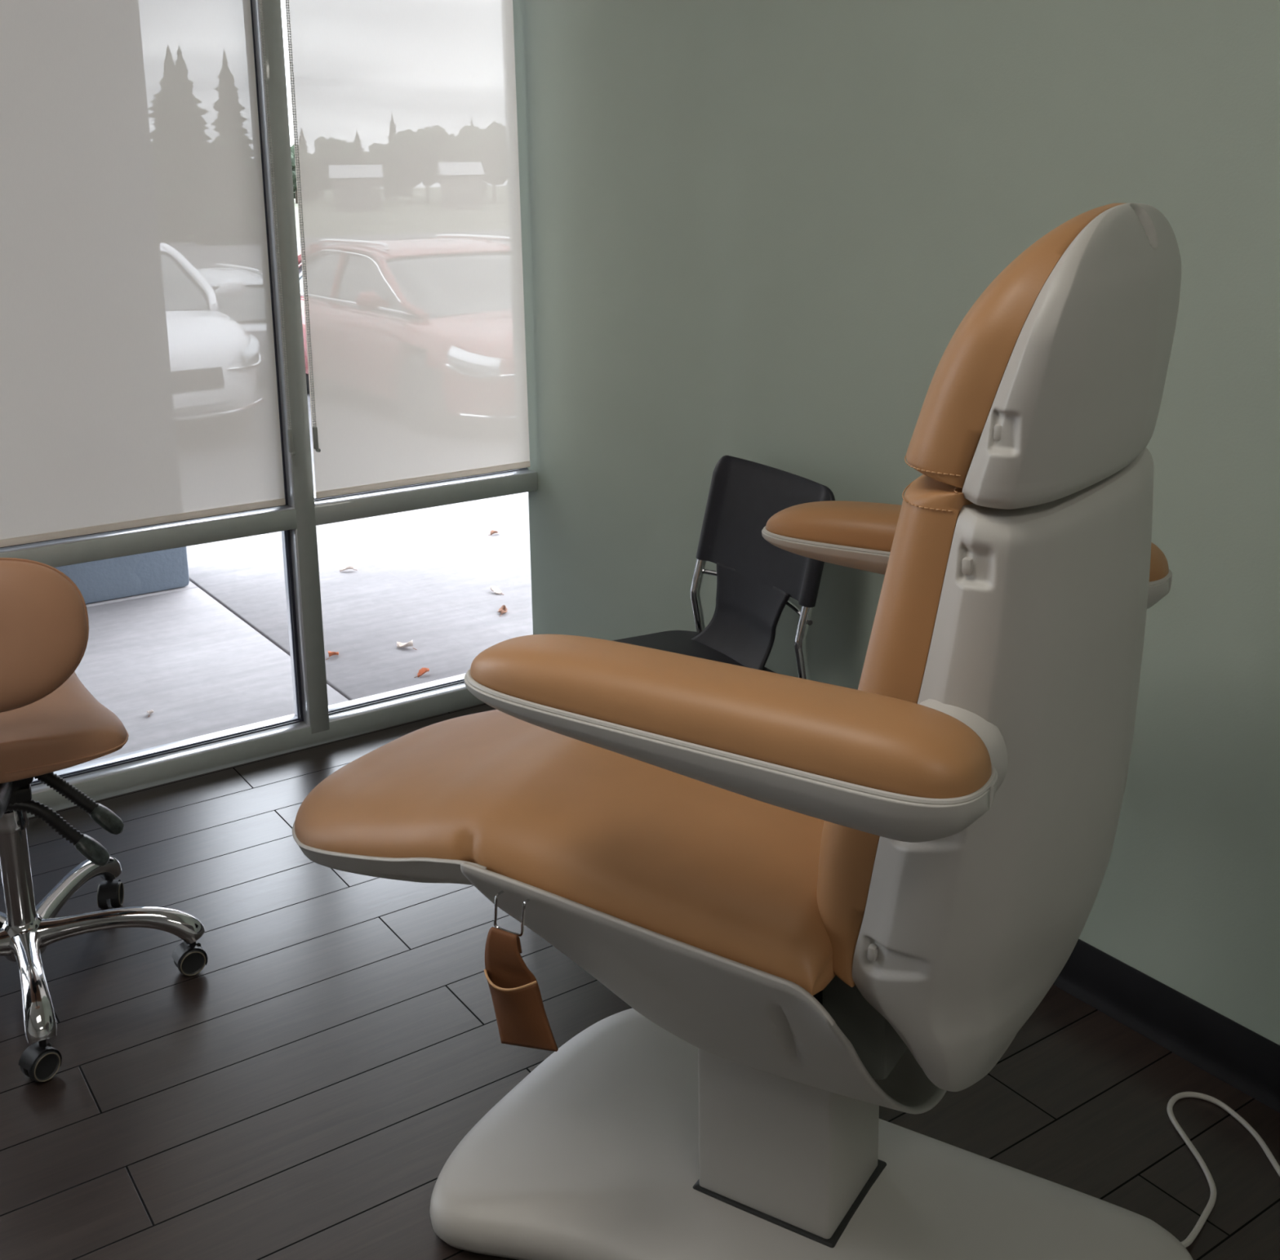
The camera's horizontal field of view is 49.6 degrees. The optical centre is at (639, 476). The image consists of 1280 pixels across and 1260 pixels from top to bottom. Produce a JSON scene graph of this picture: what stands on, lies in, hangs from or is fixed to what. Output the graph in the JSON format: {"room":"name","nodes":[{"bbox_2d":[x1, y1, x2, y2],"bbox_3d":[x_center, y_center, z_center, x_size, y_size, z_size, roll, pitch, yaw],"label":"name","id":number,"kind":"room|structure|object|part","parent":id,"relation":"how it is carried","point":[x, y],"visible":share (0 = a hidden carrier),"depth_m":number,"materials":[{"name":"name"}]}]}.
{"room":"medical exam room","nodes":[
{"label":"medical exam room","id":0,"kind":"room"},
{"bbox_2d":[0,702,1279,1259],"bbox_3d":[-0.700,1.366,0.598,4.600,0.050,5.200,-9,15,-33],"label":"floor","id":1,"kind":"structure","parent":0,"point":[307,1092],"depth_m":2.25,"materials":[{"name":"brown wood"}]},
{"bbox_2d":[0,557,208,1081],"bbox_3d":[-1.135,0.507,2.448,0.588,0.859,0.603,4,13,22],"label":"stool","id":2,"kind":"object","parent":1,"relation":"on","point":[50,722],"visible":1,"depth_m":2.36,"materials":[{"name":"brown leather"}]},
{"bbox_3d":[-1.265,0.821,2.577,0.294,0.077,0.058,5,14,25],"label":"leg","id":3,"kind":"part","parent":2,"relation":"part of","materials":[{"name":"silver metal"}]},
{"bbox_3d":[-1.231,0.861,2.387,0.058,0.077,0.294,11,17,43],"label":"leg","id":4,"kind":"part","parent":2,"relation":"part of","materials":[{"name":"silver metal"}]},
{"bbox_3d":[-1.119,0.506,2.433,0.150,0.070,0.150,-7,13,-24],"label":"seat mount","id":5,"kind":"part","parent":2,"relation":"part of","materials":[{"name":"black plastic"}]},
{"bbox_3d":[-1.033,0.864,2.361,0.058,0.077,0.294,-8,14,-28],"label":"leg","id":6,"kind":"part","parent":2,"relation":"part of","materials":[{"name":"silver metal"}]},
{"bbox_3d":[-1.026,0.252,2.162,0.304,0.236,0.086,-7,13,-24],"label":"backrest","id":7,"kind":"part","parent":2,"relation":"part of","materials":[{"name":"brown leather"}]},
{"bbox_3d":[-1.060,0.611,2.439,0.154,0.112,0.027,-5,13,-16],"label":"height lever","id":8,"kind":"part","parent":2,"relation":"part of","materials":[{"name":"black plastic"}]},
{"bbox_3d":[-1.163,0.406,2.504,0.406,0.111,0.524,-7,13,-24],"label":"seat","id":9,"kind":"part","parent":2,"relation":"part of","materials":[{"name":"brown leather"}]},
{"bbox_3d":[-1.032,0.560,2.474,0.123,0.116,0.025,-4,13,-14],"label":"tilt lever","id":10,"kind":"part","parent":2,"relation":"part of","materials":[{"name":"black plastic"}]},
{"bbox_3d":[-1.086,0.798,2.666,0.058,0.077,0.294,1,12,10],"label":"leg","id":11,"kind":"part","parent":2,"relation":"part of","materials":[{"name":"silver metal"}]},
{"bbox_3d":[-0.948,0.826,2.527,0.294,0.077,0.058,-3,12,-8],"label":"leg","id":12,"kind":"part","parent":2,"relation":"part of","materials":[{"name":"silver metal"}]},
{"bbox_2d":[612,454,835,679],"bbox_3d":[0.083,0.423,2.785,0.550,0.842,0.443,-7,14,-28],"label":"chair","id":13,"kind":"object","parent":1,"relation":"on","point":[757,578],"visible":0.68,"depth_m":2.85,"materials":[{"name":"black metal"}]},
{"bbox_3d":[0.025,0.399,2.748,0.420,0.026,0.436,-7,14,-28],"label":"seat","id":14,"kind":"part","parent":13,"relation":"part of","materials":[{"name":"black plastic"}]},
{"bbox_3d":[0.168,0.380,3.055,0.131,0.790,0.027,-7,14,-28],"label":"leg","id":15,"kind":"part","parent":13,"relation":"part of","materials":[{"name":"silver metal"}]},
{"bbox_3d":[0.200,0.293,2.823,0.094,0.169,0.278,-7,14,-28],"label":"neck panel","id":16,"kind":"part","parent":13,"relation":"part of","materials":[{"name":"black plastic"}]},
{"bbox_3d":[0.248,0.099,2.809,0.078,0.224,0.426,-7,14,-28],"label":"backrest","id":17,"kind":"part","parent":13,"relation":"part of","materials":[{"name":"black plastic"}]},
{"bbox_3d":[0.359,0.452,2.711,0.131,0.790,0.027,-7,14,-28],"label":"leg","id":18,"kind":"part","parent":13,"relation":"part of","materials":[{"name":"silver metal"}]},
{"bbox_2d":[292,203,1279,1259],"bbox_3d":[0.169,0.367,1.741,1.460,1.391,0.954,3,13,16],"label":"chair","id":19,"kind":"object","parent":1,"relation":"on","point":[815,907],"visible":1,"depth_m":1.50,"materials":[{"name":"white plastic"}]},
{"bbox_2d":[484,926,558,1051],"bbox_3d":[-0.148,0.621,1.654,0.104,0.158,0.026,7,14,31],"label":"pouch","id":20,"kind":"object","parent":19,"relation":"hanging from","point":[522,1019],"visible":1,"depth_m":1.65,"materials":[{"name":"leather"}]},
{"bbox_2d":[294,709,835,995],"bbox_3d":[-0.055,0.442,1.944,0.923,0.196,0.588,7,14,31],"label":"seat cushion","id":21,"kind":"object","parent":19,"relation":"on","point":[656,880],"depth_m":1.67,"materials":[{"name":"orange leather"}]},
{"bbox_3d":[0.064,0.273,1.388,0.590,0.062,0.149,7,14,31],"label":"armrest","id":22,"kind":"part","parent":19,"relation":"part of","materials":[{"name":"orange leather"}]},
{"bbox_2d":[816,474,973,986],"bbox_3d":[0.366,0.236,1.628,0.197,0.558,0.482,7,14,31],"label":"backrest cushion","id":23,"kind":"object","parent":19,"relation":"on","point":[931,554],"depth_m":1.40,"materials":[{"name":"orange leather"}]},
{"bbox_3d":[0.451,0.135,1.993,0.590,0.062,0.149,7,14,31],"label":"armrest","id":24,"kind":"part","parent":19,"relation":"part of","materials":[{"name":"orange leather"}]},
{"bbox_2d":[906,203,1124,488],"bbox_3d":[0.429,-0.161,1.498,0.180,0.263,0.475,7,14,31],"label":"cushion","id":25,"kind":"object","parent":19,"relation":"on","point":[1042,291],"depth_m":1.29,"materials":[{"name":"orange leather"}]},
{"bbox_3d":[0.814,0.995,2.000,0.239,0.034,0.359,-1,12,2],"label":"power cord","id":26,"kind":"part","parent":19,"relation":"part of","materials":[{"name":"grey plastic"}]},
{"bbox_2d":[512,0,1279,1044],"bbox_3d":[1.209,-0.295,1.627,0.120,2.800,5.255,-9,15,-33],"label":"wall","id":27,"kind":"structure","parent":0,"point":[762,232],"depth_m":2.59,"materials":[{"name":"green paint"}]},
{"bbox_2d":[1053,937,1279,1112],"bbox_3d":[1.188,0.988,1.841,0.018,0.102,5.199,-9,15,-33],"label":"baseboard","id":28,"kind":"structure","parent":27,"relation":"attached to","point":[1246,1060],"depth_m":2.28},
{"label":"outside","id":29,"kind":"structure","parent":0,"visible":0},
{"bbox_2d":[293,198,299,237],"bbox_3d":[-94.741,-44.653,225.609,700.000,0.250,360.000,-9,15,-33],"label":"field","id":30,"kind":"structure","parent":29,"point":[296,213],"depth_m":96.70,"materials":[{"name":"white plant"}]},
{"bbox_2d":[290,152,296,185],"bbox_3d":[-40.522,-33.449,155.078,4.936,6.049,4.901,-9,15,-33],"label":"broadleaf tree","id":31,"kind":"object","parent":30,"relation":"on","point":[293,161],"visible":0.05,"depth_m":154.28,"materials":[{"name":"green plant"}]},
{"bbox_2d":[290,144,297,203],"bbox_3d":[-40.881,-35.862,164.037,5.317,6.978,5.280,-3,12,-10],"label":"broadleaf tree","id":32,"kind":"object","parent":30,"relation":"on","point":[292,148],"visible":0.05,"depth_m":162.12,"materials":[{"name":"green plant"}]},
{"bbox_3d":[-2.468,-2.190,2.029,6.200,0.850,0.130,-9,15,-33],"label":"wall","id":33,"kind":"structure","parent":0,"visible":0},
{"bbox_2d":[0,0,537,817],"bbox_3d":[-2.199,-0.445,2.464,4.660,2.754,0.113,-9,15,-33],"label":"window","id":34,"kind":"structure","parent":33,"relation":"in","point":[313,722],"depth_m":3.42,"materials":[{"name":"grey paint"}]},
{"bbox_2d":[0,0,295,546],"bbox_3d":[-1.368,-0.850,2.876,1.211,2.041,0.049,-9,15,-33],"label":"roller blind","id":35,"kind":"object","parent":34,"relation":"attached to","point":[139,388],"visible":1,"depth_m":3.11,"materials":[{"name":"white fabric"}]},
{"bbox_3d":[-0.866,-0.997,3.178,0.004,1.820,0.011,10,16,42],"label":"bead chain","id":36,"kind":"part","parent":35,"relation":"part of","materials":[{"name":"grey"}]},
{"bbox_2d":[284,0,530,497],"bbox_3d":[-0.569,-0.979,3.403,0.618,2.037,0.049,-9,15,-33],"label":"roller blind","id":37,"kind":"object","parent":34,"relation":"attached to","point":[405,122],"visible":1,"depth_m":3.48,"materials":[{"name":"white fabric"}]},
{"bbox_3d":[-0.813,-1.005,3.213,0.004,1.820,0.011,10,16,42],"label":"bead chain","id":38,"kind":"part","parent":37,"relation":"part of","materials":[{"name":"grey"}]},
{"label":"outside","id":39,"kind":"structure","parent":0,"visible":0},
{"bbox_2d":[296,237,315,490],"bbox_3d":[-9.825,-5.147,35.076,140.000,0.650,57.010,-9,15,-33],"label":"parking lot","id":40,"kind":"structure","parent":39,"point":[297,238],"depth_m":10.98,"materials":[{"name":"grey asphalt"}]},
{"bbox_2d":[297,250,309,393],"bbox_3d":[-1.768,-1.336,12.204,2.267,1.504,4.641,-9,15,-33],"label":"car","id":41,"kind":"object","parent":40,"relation":"on","point":[299,251],"visible":0.02,"depth_m":12.57,"materials":[{"name":"red paint"}]},
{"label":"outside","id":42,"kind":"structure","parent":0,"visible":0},
{"bbox_2d":[186,490,533,700],"bbox_3d":[2.373,-0.095,7.593,9.451,0.200,2.888,-9,15,-33],"label":"sidewalk slab","id":43,"kind":"object","parent":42,"point":[425,576],"visible":0.04,"depth_m":5.07,"materials":[{"name":"concrete"}]},
{"bbox_2d":[325,650,338,659],"bbox_3d":[-0.961,0.554,4.321,0.052,0.024,0.031,-9,14,-32],"label":"fallen leaf","id":44,"kind":"object","parent":43,"relation":"on","point":[331,653],"visible":1,"depth_m":4.31,"materials":[{"name":"orange plant"}]},
{"bbox_3d":[-0.957,0.553,4.323,0.035,0.024,0.035,-5,13,-17],"label":"blade","id":45,"kind":"part","parent":44,"relation":"part of","materials":[{"name":"orange plant"}]},
{"bbox_2d":[339,564,355,571],"bbox_3d":[-1.111,0.350,5.270,0.058,0.025,0.035,3,13,15],"label":"fallen leaf","id":46,"kind":"object","parent":43,"relation":"on","point":[348,566],"visible":1,"depth_m":5.27,"materials":[{"name":"beige plant"}]},
{"bbox_2d":[396,640,417,649],"bbox_3d":[-0.741,0.532,4.388,0.041,0.032,0.068,-9,15,-33],"label":"fallen leaf","id":47,"kind":"object","parent":43,"relation":"on","point":[399,644],"visible":1,"depth_m":4.38,"materials":[{"name":"beige plant"}]},
{"bbox_3d":[-0.745,0.531,4.392,0.046,0.032,0.046,-5,13,-19],"label":"blade","id":48,"kind":"part","parent":47,"relation":"part of","materials":[{"name":"white plant"}]},
{"bbox_2d":[413,667,429,677],"bbox_3d":[-0.654,0.588,4.148,0.048,0.021,0.029,-4,13,-15],"label":"fallen leaf","id":49,"kind":"object","parent":43,"relation":"on","point":[422,670],"visible":1,"depth_m":4.15,"materials":[{"name":"orange plant"}]},
{"bbox_2d":[488,529,497,535],"bbox_3d":[-0.614,0.235,5.779,0.045,0.018,0.027,-4,13,-15],"label":"fallen leaf","id":50,"kind":"object","parent":43,"relation":"on","point":[492,531],"visible":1,"depth_m":5.78,"materials":[{"name":"plant"}]},
{"bbox_2d":[490,585,502,594],"bbox_3d":[-0.513,0.409,4.954,0.035,0.024,0.058,-6,13,-22],"label":"fallen leaf","id":51,"kind":"object","parent":43,"relation":"on","point":[495,588],"visible":1,"depth_m":4.97,"materials":[{"name":"beige plant"}]},
{"bbox_2d":[497,604,507,616],"bbox_3d":[-0.469,0.459,4.725,0.035,0.022,0.070,0,12,4],"label":"fallen leaf","id":52,"kind":"object","parent":43,"relation":"on","point":[503,609],"visible":1,"depth_m":4.74,"materials":[{"name":"brown plant"}]},
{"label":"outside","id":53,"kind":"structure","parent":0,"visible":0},
{"bbox_2d":[74,587,348,763],"bbox_3d":[-4.689,1.205,2.124,8.541,0.200,1.608,-9,15,-33],"label":"sidewalk slab","id":54,"kind":"object","parent":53,"point":[183,656],"visible":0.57,"depth_m":4.23,"materials":[{"name":"concrete"}]},
{"bbox_2d":[146,709,154,716],"bbox_3d":[-1.371,0.661,3.877,0.020,0.017,0.039,-2,12,-7],"label":"fallen leaf","id":55,"kind":"object","parent":54,"relation":"on","point":[151,711],"visible":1,"depth_m":3.87,"materials":[{"name":"beige plant"}]},
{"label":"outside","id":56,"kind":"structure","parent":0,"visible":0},
{"bbox_2d":[85,580,198,607],"bbox_3d":[-5.508,0.964,3.294,8.541,0.200,1.272,-9,15,-33],"label":"sidewalk slab","id":57,"kind":"object","parent":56,"point":[191,585],"visible":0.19,"depth_m":5.01,"materials":[{"name":"concrete"}]},
{"bbox_2d":[54,546,189,604],"bbox_3d":[-2.465,-1.291,4.439,1.617,3.627,0.415,-9,15,-33],"label":"pier","id":58,"kind":"object","parent":57,"relation":"on","point":[104,580],"visible":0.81,"depth_m":4.97,"materials":[{"name":"blue paint"}]}
]}

